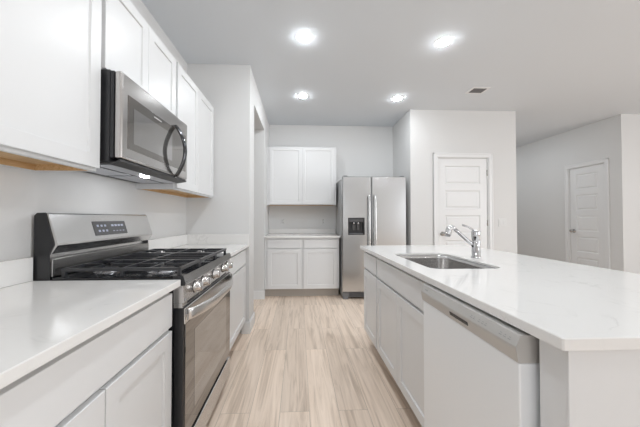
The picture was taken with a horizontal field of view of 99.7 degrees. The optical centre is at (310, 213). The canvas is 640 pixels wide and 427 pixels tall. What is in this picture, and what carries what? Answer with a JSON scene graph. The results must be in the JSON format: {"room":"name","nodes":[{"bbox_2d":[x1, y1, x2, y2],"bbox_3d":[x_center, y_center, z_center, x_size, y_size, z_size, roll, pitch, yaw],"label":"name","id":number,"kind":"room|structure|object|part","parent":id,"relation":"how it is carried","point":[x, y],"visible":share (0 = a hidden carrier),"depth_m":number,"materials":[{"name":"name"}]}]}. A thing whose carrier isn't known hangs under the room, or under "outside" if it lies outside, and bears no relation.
{"room":"kitchen","nodes":[
{"label":"kitchen","id":0,"kind":"room"},
{"bbox_2d":[0,0,186,260],"bbox_3d":[-1.172,-0.215,-0.803,0.120,2.749,7.086,0,-1,-2],"label":"wall","id":1,"kind":"structure","parent":0,"point":[24,193],"depth_m":1.38,"materials":[{"name":"white paint"}]},
{"bbox_2d":[0,257,32,287],"bbox_3d":[-1.148,0.222,0.346,0.020,0.100,1.592,0,-1,-2],"label":"backsplash","id":2,"kind":"structure","parent":1,"relation":"attached to","point":[15,271],"depth_m":1.07,"materials":[{"name":"white stone"}]},
{"bbox_2d":[0,0,101,171],"bbox_3d":[-1.040,-0.649,0.875,0.278,0.922,0.614,0,-1,-2],"label":"upper cabinet","id":3,"kind":"object","parent":1,"relation":"attached to","point":[50,50],"visible":1,"depth_m":0.96,"materials":[{"name":"white paint"}]},
{"bbox_3d":[-0.931,-0.649,0.879,0.019,0.922,0.614,0,-1,-2],"label":"frame","id":4,"kind":"part","parent":3,"relation":"part of","materials":[{"name":"white paint"}]},
{"bbox_2d":[101,0,175,115],"bbox_3d":[-1.068,-0.867,1.547,0.278,0.464,0.708,0,-1,-2],"label":"upper cabinet","id":5,"kind":"object","parent":1,"relation":"attached to","point":[129,45],"visible":0.44,"depth_m":1.45,"materials":[{"name":"white paint"}]},
{"bbox_3d":[-0.931,-0.870,1.380,0.019,0.443,0.344,0,-1,-2],"label":"door","id":6,"kind":"part","parent":5,"relation":"part of","materials":[{"name":"white paint"}]},
{"bbox_3d":[-0.946,-0.865,1.727,0.019,0.443,0.343,0,-1,-2],"label":"door","id":7,"kind":"part","parent":5,"relation":"part of","materials":[{"name":"white paint"}]},
{"bbox_2d":[148,234,186,252],"bbox_3d":[-1.230,0.253,2.341,0.020,0.100,0.783,0,-1,-2],"label":"backsplash","id":8,"kind":"structure","parent":1,"relation":"attached to","point":[179,240],"depth_m":2.31,"materials":[{"name":"white stone"}]},
{"bbox_2d":[136,62,213,197],"bbox_3d":[-1.100,-0.626,2.328,0.278,0.922,0.846,0,-1,-2],"label":"upper cabinet","id":9,"kind":"object","parent":1,"relation":"attached to","point":[192,107],"visible":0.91,"depth_m":2.27,"materials":[{"name":"white paint"}]},
{"bbox_3d":[-0.962,-0.630,2.123,0.019,0.900,0.402,0,-1,-2],"label":"door","id":10,"kind":"part","parent":9,"relation":"part of","materials":[{"name":"white paint"}]},
{"bbox_3d":[-0.991,-0.626,2.333,0.019,0.922,0.846,0,-1,-2],"label":"frame","id":11,"kind":"part","parent":9,"relation":"part of","materials":[{"name":"white paint"}]},
{"bbox_3d":[-0.979,-0.624,2.531,0.019,0.900,0.406,0,-1,-2],"label":"door","id":12,"kind":"part","parent":9,"relation":"part of","materials":[{"name":"white paint"}]},
{"bbox_2d":[82,69,186,182],"bbox_3d":[-0.991,-0.423,1.545,0.431,0.423,0.710,0,-1,-2],"label":"microwave oven","id":13,"kind":"object","parent":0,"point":[142,141],"visible":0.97,"depth_m":1.34,"materials":[{"name":"grey metal"}]},
{"bbox_3d":[-0.954,-0.216,1.543,0.080,0.002,0.650,0,-1,-2],"label":"lamp plate","id":14,"kind":"part","parent":13,"relation":"part of","materials":[{"name":"grey metal"}]},
{"bbox_3d":[-0.868,-0.436,1.550,0.034,0.394,0.710,0,-1,-2],"label":"door","id":15,"kind":"part","parent":13,"relation":"part of","materials":[{"name":"silver metal"}]},
{"bbox_3d":[-0.820,-0.394,1.709,0.076,0.332,0.036,0,-1,-2],"label":"handle","id":16,"kind":"part","parent":13,"relation":"part of","materials":[{"name":"black metal"}]},
{"bbox_2d":[186,64,253,332],"bbox_3d":[-1.004,-0.158,2.881,0.758,2.749,0.261,0,-1,-2],"label":"wall","id":17,"kind":"structure","parent":0,"point":[229,89],"depth_m":2.77,"materials":[{"name":"white paint"}]},
{"bbox_2d":[187,234,248,243],"bbox_3d":[-0.929,0.259,2.735,0.613,0.100,0.020,0,-1,-2],"label":"backsplash","id":18,"kind":"structure","parent":17,"relation":"attached to","point":[191,238],"depth_m":2.73,"materials":[{"name":"white stone"}]},
{"bbox_2d":[241,312,254,333],"bbox_3d":[-0.743,1.157,2.866,0.264,0.120,0.299,0,-1,-2],"label":"baseboard","id":19,"kind":"structure","parent":17,"relation":"attached to","point":[247,327],"depth_m":2.72,"materials":[{"name":"white paint"}]},
{"bbox_2d":[254,79,268,290],"bbox_3d":[-0.737,-0.144,3.789,0.150,2.749,1.533,0,-1,-2],"label":"wall","id":20,"kind":"structure","parent":0,"point":[261,125],"depth_m":3.91,"materials":[{"name":"white paint"}]},
{"bbox_2d":[254,291,264,298],"bbox_3d":[-0.735,1.173,3.883,0.164,0.120,0.024,0,-1,-2],"label":"baseboard opening","id":21,"kind":"structure","parent":20,"relation":"attached to","point":[257,294],"depth_m":3.87,"materials":[{"name":"white paint"}]},
{"bbox_2d":[206,290,421,426],"bbox_3d":[2.130,1.249,1.720,9.900,0.100,12.100,0,-1,-2],"label":"floor","id":22,"kind":"structure","parent":0,"point":[304,361],"depth_m":2.02,"materials":[{"name":"brown wood"}]},
{"bbox_2d":[0,293,171,426],"bbox_3d":[-0.868,0.745,0.740,0.605,0.876,0.783,0,-1,-2],"label":"base cabinet","id":23,"kind":"object","parent":22,"relation":"on","point":[121,375],"visible":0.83,"depth_m":0.76,"materials":[{"name":"white paint"}]},
{"bbox_3d":[-0.567,0.763,0.555,0.019,0.556,0.370,0,-1,-2],"label":"door","id":24,"kind":"part","parent":23,"relation":"part of","materials":[{"name":"white paint"}]},
{"bbox_2d":[0,257,180,388],"bbox_3d":[-0.842,0.236,0.358,0.633,0.128,1.592,0,-1,-2],"label":"countertop","id":25,"kind":"structure","parent":23,"relation":"on","point":[40,321],"depth_m":0.78,"materials":[{"name":"white stone"}]},
{"bbox_3d":[-0.583,0.768,0.938,0.019,0.556,0.388,0,-1,-2],"label":"door","id":26,"kind":"part","parent":23,"relation":"part of","materials":[{"name":"white paint"}]},
{"bbox_2d":[33,213,232,426],"bbox_3d":[-0.846,0.599,1.555,0.700,1.194,0.801,0,-1,-2],"label":"gas range","id":27,"kind":"object","parent":22,"relation":"on","point":[67,246],"visible":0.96,"depth_m":1.32,"materials":[{"name":"grey metal"}]},
{"bbox_3d":[-1.126,0.241,1.529,0.008,0.076,0.743,0,-1,-2],"label":"riser panel","id":28,"kind":"part","parent":27,"relation":"part of","materials":[{"name":"silver metal"}]},
{"bbox_3d":[-0.975,0.272,1.302,0.119,0.012,0.119,0,-1,-2],"label":"burner","id":29,"kind":"part","parent":27,"relation":"part of","materials":[{"name":"silver metal"}]},
{"bbox_2d":[52,253,227,280],"bbox_3d":[-0.847,0.292,1.561,0.548,0.019,0.798,0,-1,-2],"label":"cooktop","id":30,"kind":"object","parent":27,"relation":"in","point":[193,272],"depth_m":1.24,"materials":[{"name":"black metal"}]},
{"bbox_3d":[-0.715,0.272,1.313,0.143,0.012,0.143,0,-1,-2],"label":"burner","id":31,"kind":"part","parent":27,"relation":"part of","materials":[{"name":"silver metal"}]},
{"bbox_3d":[-0.539,0.354,1.304,0.037,0.054,0.054,0,-1,-2],"label":"knob","id":32,"kind":"part","parent":27,"relation":"part of","materials":[{"name":"silver metal"}]},
{"bbox_3d":[-0.588,0.713,1.565,0.041,0.586,0.794,0,-1,-2],"label":"oven door","id":33,"kind":"part","parent":27,"relation":"part of","materials":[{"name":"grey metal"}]},
{"bbox_3d":[-0.587,0.358,1.571,0.046,0.076,0.796,0,-1,-2],"label":"control panel","id":34,"kind":"part","parent":27,"relation":"part of","materials":[{"name":"silver metal"}]},
{"bbox_3d":[-0.544,0.356,1.411,0.037,0.054,0.054,0,-1,-2],"label":"knob","id":35,"kind":"part","parent":27,"relation":"part of","materials":[{"name":"silver metal"}]},
{"bbox_3d":[-0.565,0.744,1.566,0.004,0.505,0.766,0,-1,-2],"label":"door glass","id":36,"kind":"part","parent":27,"relation":"part of","materials":[{"name":"grey"}]},
{"bbox_3d":[-0.564,0.456,1.570,0.005,0.069,0.792,0,-1,-2],"label":"rail","id":37,"kind":"part","parent":27,"relation":"part of","materials":[{"name":"silver metal"}]},
{"bbox_3d":[-0.529,0.455,1.572,0.066,0.057,0.767,0,-1,-2],"label":"handle","id":38,"kind":"part","parent":27,"relation":"part of","materials":[{"name":"silver metal"}]},
{"bbox_3d":[-0.587,1.091,1.559,0.043,0.121,0.792,0,-1,-2],"label":"storage drawer","id":39,"kind":"part","parent":27,"relation":"part of","materials":[{"name":"silver metal"}]},
{"bbox_3d":[-0.551,0.359,1.595,0.037,0.054,0.054,0,-1,-2],"label":"knob","id":40,"kind":"part","parent":27,"relation":"part of","materials":[{"name":"silver metal"}]},
{"bbox_3d":[-0.559,0.361,1.781,0.037,0.054,0.054,0,-1,-2],"label":"knob","id":41,"kind":"part","parent":27,"relation":"part of","materials":[{"name":"silver metal"}]},
{"bbox_2d":[229,249,245,349],"bbox_3d":[-0.934,0.770,2.334,0.605,0.876,0.756,0,-1,-2],"label":"base cabinet","id":42,"kind":"object","parent":22,"relation":"on","point":[238,289],"visible":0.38,"depth_m":2.38,"materials":[{"name":"white paint"}]},
{"bbox_2d":[148,234,248,256],"bbox_3d":[-0.924,0.268,2.354,0.633,0.128,0.783,0,-1,-2],"label":"countertop","id":43,"kind":"structure","parent":42,"relation":"on","point":[233,243],"depth_m":2.65,"materials":[{"name":"white stone"}]},
{"bbox_3d":[-0.641,0.425,2.347,0.019,0.139,0.724,0,-1,-2],"label":"drawer","id":44,"kind":"part","parent":42,"relation":"part of","materials":[{"name":"white paint"}]},
{"bbox_2d":[265,238,338,295],"bbox_3d":[-0.130,0.800,4.261,1.100,0.876,0.609,0,-1,-2],"label":"base cabinet","id":45,"kind":"object","parent":22,"relation":"on","point":[293,266],"visible":0.92,"depth_m":3.97,"materials":[{"name":"white paint"}]},
{"bbox_3d":[-0.381,0.446,3.961,0.488,0.125,0.019,0,-1,-2],"label":"drawer","id":46,"kind":"part","parent":45,"relation":"part of","materials":[{"name":"white paint"}]},
{"bbox_3d":[-0.376,0.813,3.955,0.498,0.582,0.019,0,-1,-2],"label":"door","id":47,"kind":"part","parent":45,"relation":"part of","materials":[{"name":"white paint"}]},
{"bbox_2d":[264,229,340,237],"bbox_3d":[-0.123,0.307,4.256,1.115,0.108,0.634,0,-1,-2],"label":"countertop","id":48,"kind":"structure","parent":45,"relation":"on","point":[273,233],"depth_m":4.53,"materials":[{"name":"white stone"}]},
{"bbox_3d":[0.152,0.813,3.977,0.500,0.582,0.019,0,-1,-2],"label":"door","id":49,"kind":"part","parent":45,"relation":"part of","materials":[{"name":"white paint"}]},
{"bbox_3d":[0.157,0.447,3.983,0.490,0.125,0.019,0,-1,-2],"label":"drawer","id":50,"kind":"part","parent":45,"relation":"part of","materials":[{"name":"white paint"}]},
{"bbox_2d":[336,176,405,298],"bbox_3d":[0.916,0.347,4.213,0.934,1.781,0.787,0,-1,-2],"label":"refrigerator","id":51,"kind":"object","parent":22,"relation":"on","point":[370,211],"visible":0.72,"depth_m":3.89,"materials":[{"name":"grey metal"}]},
{"bbox_3d":[0.672,0.297,3.908,0.421,1.662,0.068,0,-1,-2],"label":"freezer door","id":52,"kind":"part","parent":51,"relation":"part of","materials":[{"name":"silver metal"}]},
{"bbox_3d":[0.844,0.257,3.850,0.026,1.049,0.064,0,-1,-2],"label":"handle","id":53,"kind":"part","parent":51,"relation":"part of","materials":[{"name":"silver metal"}]},
{"bbox_3d":[0.932,0.257,3.853,0.026,1.049,0.064,0,-1,-2],"label":"handle","id":54,"kind":"part","parent":51,"relation":"part of","materials":[{"name":"silver metal"}]},
{"bbox_3d":[1.142,0.297,3.927,0.507,1.662,0.068,0,-1,-2],"label":"fridge door","id":55,"kind":"part","parent":51,"relation":"part of","materials":[{"name":"silver metal"}]},
{"bbox_2d":[364,252,378,348],"bbox_3d":[0.814,0.770,2.333,0.605,0.876,0.421,0,-1,-2],"label":"base cabinet","id":56,"kind":"object","parent":22,"relation":"on","point":[370,261],"visible":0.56,"depth_m":2.29,"materials":[{"name":"white paint"}]},
{"bbox_3d":[0.521,0.425,2.326,0.019,0.139,0.401,0,-1,-2],"label":"drawer","id":57,"kind":"part","parent":56,"relation":"part of","materials":[{"name":"white paint"}]},
{"bbox_2d":[377,258,428,426],"bbox_3d":[0.840,0.760,1.689,0.605,0.876,0.865,0,-1,-2],"label":"base cabinet","id":58,"kind":"object","parent":22,"relation":"on","point":[400,304],"visible":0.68,"depth_m":1.59,"materials":[{"name":"white paint"}]},
{"bbox_3d":[0.539,0.783,1.887,0.019,0.556,0.423,0,-1,-2],"label":"door","id":59,"kind":"part","parent":58,"relation":"part of","materials":[{"name":"white paint"}]},
{"bbox_3d":[0.548,0.415,1.682,0.019,0.139,0.845,0,-1,-2],"label":"drawer","id":60,"kind":"part","parent":58,"relation":"part of","materials":[{"name":"white paint"}]},
{"bbox_3d":[0.568,0.699,1.679,0.019,0.754,0.865,0,-1,-2],"label":"frame","id":61,"kind":"part","parent":58,"relation":"part of","materials":[{"name":"white paint"}]},
{"bbox_3d":[0.556,0.777,1.463,0.019,0.556,0.418,0,-1,-2],"label":"door","id":62,"kind":"part","parent":58,"relation":"part of","materials":[{"name":"white paint"}]},
{"bbox_2d":[360,245,639,350],"bbox_3d":[1.032,0.306,1.611,1.028,0.028,1.990,0,-1,-2],"label":"countertop","id":63,"kind":"structure","parent":58,"relation":"on","point":[567,306],"depth_m":0.97,"materials":[{"name":"white stone"}]},
{"bbox_2d":[397,255,496,268],"bbox_3d":[0.819,0.405,1.709,0.437,0.204,0.648,0,-1,-2],"label":"sink","id":64,"kind":"object","parent":63,"relation":"in","point":[431,261],"visible":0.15,"depth_m":1.99,"materials":[{"name":"grey metal"}]},
{"bbox_2d":[445,224,480,258],"bbox_3d":[1.013,0.182,1.790,0.239,0.226,0.060,0,-1,-2],"label":"kitchen faucet","id":65,"kind":"object","parent":63,"relation":"on","point":[475,235],"visible":1,"depth_m":1.78,"materials":[{"name":"silver metal"}]},
{"bbox_3d":[1.021,0.159,1.790,0.144,0.132,0.026,0,-1,-2],"label":"spout","id":66,"kind":"part","parent":65,"relation":"part of","materials":[{"name":"silver metal"}]},
{"bbox_2d":[421,284,539,426],"bbox_3d":[0.837,0.753,0.971,0.637,0.868,0.541,0,-1,-2],"label":"dishwasher","id":67,"kind":"object","parent":22,"relation":"on","point":[481,369],"visible":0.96,"depth_m":0.87,"materials":[{"name":"grey plastic"}]},
{"bbox_3d":[0.521,0.369,0.949,0.005,0.012,0.105,0,-1,-2],"label":"pocket handle","id":68,"kind":"part","parent":67,"relation":"part of","materials":[{"name":"grey plastic"}]},
{"bbox_3d":[0.560,0.354,0.966,0.081,0.071,0.541,0,-1,-2],"label":"control panel","id":69,"kind":"part","parent":67,"relation":"part of","materials":[{"name":"grey"}]},
{"bbox_2d":[539,339,639,426],"bbox_3d":[0.882,0.744,0.651,0.606,0.876,0.077,0,-1,-2],"label":"island end panel","id":70,"kind":"object","parent":22,"relation":"on","point":[596,388],"visible":0.83,"depth_m":0.61,"materials":[{"name":"white paint"}]},
{"bbox_3d":[0.591,0.743,0.603,0.020,0.876,0.004,0,-1,-2],"label":"corner trim","id":71,"kind":"part","parent":70,"relation":"part of","materials":[{"name":"white paint"}]},
{"bbox_2d":[269,125,392,233],"bbox_3d":[0.366,-0.130,4.662,2.366,2.749,0.120,0,-1,-2],"label":"wall","id":72,"kind":"structure","parent":0,"point":[361,151],"depth_m":4.62,"materials":[{"name":"white paint"}]},
{"bbox_2d":[267,147,335,205],"bbox_3d":[-0.139,-0.594,4.424,1.094,0.922,0.325,0,-1,-2],"label":"upper cabinet","id":73,"kind":"object","parent":72,"relation":"attached to","point":[296,176],"visible":1,"depth_m":4.27,"materials":[{"name":"white paint"}]},
{"bbox_3d":[-0.383,-0.596,4.261,0.508,0.898,0.019,0,-1,-2],"label":"door","id":74,"kind":"part","parent":73,"relation":"part of","materials":[{"name":"white paint"}]},
{"bbox_3d":[0.131,-0.596,4.282,0.508,0.898,0.019,0,-1,-2],"label":"door","id":75,"kind":"part","parent":73,"relation":"part of","materials":[{"name":"white paint"}]},
{"bbox_2d":[269,229,334,233],"bbox_3d":[-0.135,0.298,4.563,1.115,0.080,0.020,0,-1,-2],"label":"backsplash","id":76,"kind":"structure","parent":72,"relation":"attached to","point":[271,231],"depth_m":4.55,"materials":[{"name":"white stone"}]},
{"bbox_2d":[141,0,639,147],"bbox_3d":[2.130,-1.600,1.764,9.900,0.100,12.100,0,-1,-2],"label":"ceiling","id":77,"kind":"structure","parent":0,"point":[562,66],"depth_m":2.58,"materials":[{"name":"white paint"}]},
{"bbox_2d":[297,93,308,98],"bbox_3d":[-0.096,-1.516,3.493,0.156,0.012,0.156,0,-1,-2],"label":"recessed light","id":78,"kind":"object","parent":77,"relation":"in","point":[301,95],"visible":1,"depth_m":3.48,"materials":[{"name":"white"}]},
{"bbox_2d":[296,31,312,42],"bbox_3d":[-0.049,-1.534,2.357,0.156,0.012,0.156,0,-1,-2],"label":"recessed light","id":79,"kind":"object","parent":77,"relation":"in","point":[303,36],"visible":1,"depth_m":2.34,"materials":[{"name":"white paint"}]},
{"bbox_2d":[391,96,403,100],"bbox_3d":[1.155,-1.515,3.564,0.156,0.012,0.156,0,-1,-2],"label":"recessed light","id":80,"kind":"object","parent":77,"relation":"in","point":[396,98],"visible":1,"depth_m":3.54,"materials":[{"name":"white"}]},
{"bbox_2d":[434,36,452,47],"bbox_3d":[1.198,-1.533,2.420,0.156,0.012,0.156,0,-1,-2],"label":"recessed light","id":81,"kind":"object","parent":77,"relation":"in","point":[443,41],"visible":1,"depth_m":2.41,"materials":[{"name":"white"}]},
{"bbox_2d":[465,87,490,93],"bbox_3d":[2.071,-1.520,3.332,0.220,0.010,0.170,0,-1,-2],"label":"ceiling vent","id":82,"kind":"object","parent":77,"relation":"in","point":[474,90],"visible":1,"depth_m":3.33,"materials":[{"name":"white metal"}]},
{"bbox_2d":[393,113,407,244],"bbox_3d":[1.503,-0.135,4.341,0.120,2.749,0.614,0,-1,-2],"label":"wall","id":83,"kind":"structure","parent":0,"point":[400,128],"depth_m":4.27,"materials":[{"name":"white paint"}]},
{"bbox_2d":[407,110,516,253],"bbox_3d":[2.252,-0.140,4.005,1.588,2.749,0.120,0,-1,-2],"label":"wall","id":84,"kind":"structure","parent":0,"point":[429,132],"depth_m":3.96,"materials":[{"name":"white paint"}]},
{"bbox_2d":[438,158,487,248],"bbox_3d":[2.248,0.205,3.936,0.758,2.033,0.107,0,-1,-2],"label":"door","id":85,"kind":"structure","parent":84,"relation":"in","point":[462,182],"depth_m":3.96,"materials":[{"name":"white paint"}]},
{"bbox_2d":[433,153,493,249],"bbox_3d":[2.238,0.175,3.987,0.888,2.117,0.134,0,-1,-2],"label":"trim","id":86,"kind":"structure","parent":84,"relation":"attached to","point":[490,205],"depth_m":3.94,"materials":[{"name":"white paint"}]},
{"bbox_2d":[498,219,505,226],"bbox_3d":[2.825,0.136,3.959,0.116,0.115,0.009,0,-1,-2],"label":"light switch","id":87,"kind":"object","parent":84,"relation":"attached to","point":[502,222],"visible":1,"depth_m":3.96,"materials":[{"name":"white plastic"}]},
{"bbox_2d":[516,114,630,272],"bbox_3d":[4.715,-0.111,5.891,0.120,2.749,3.620,0,-1,-2],"label":"wall","id":88,"kind":"structure","parent":0,"point":[540,164],"depth_m":5.01,"materials":[{"name":"white paint"}]},
{"bbox_2d":[569,164,605,267],"bbox_3d":[4.705,0.215,4.588,0.107,2.033,0.574,0,-1,-2],"label":"door","id":89,"kind":"structure","parent":88,"relation":"in","point":[587,199],"depth_m":4.58,"materials":[{"name":"white paint"}]},
{"bbox_2d":[564,158,610,268],"bbox_3d":[4.756,0.185,4.599,0.134,2.117,0.704,0,-1,-2],"label":"trim","id":90,"kind":"structure","parent":88,"relation":"attached to","point":[605,161],"depth_m":4.55,"materials":[{"name":"white paint"}]},
{"bbox_2d":[629,114,639,273],"bbox_3d":[5.899,-0.137,4.189,2.107,2.749,0.120,0,-1,-2],"label":"wall","id":91,"kind":"structure","parent":0,"point":[634,119],"depth_m":4.09,"materials":[{"name":"white paint"}]}
]}

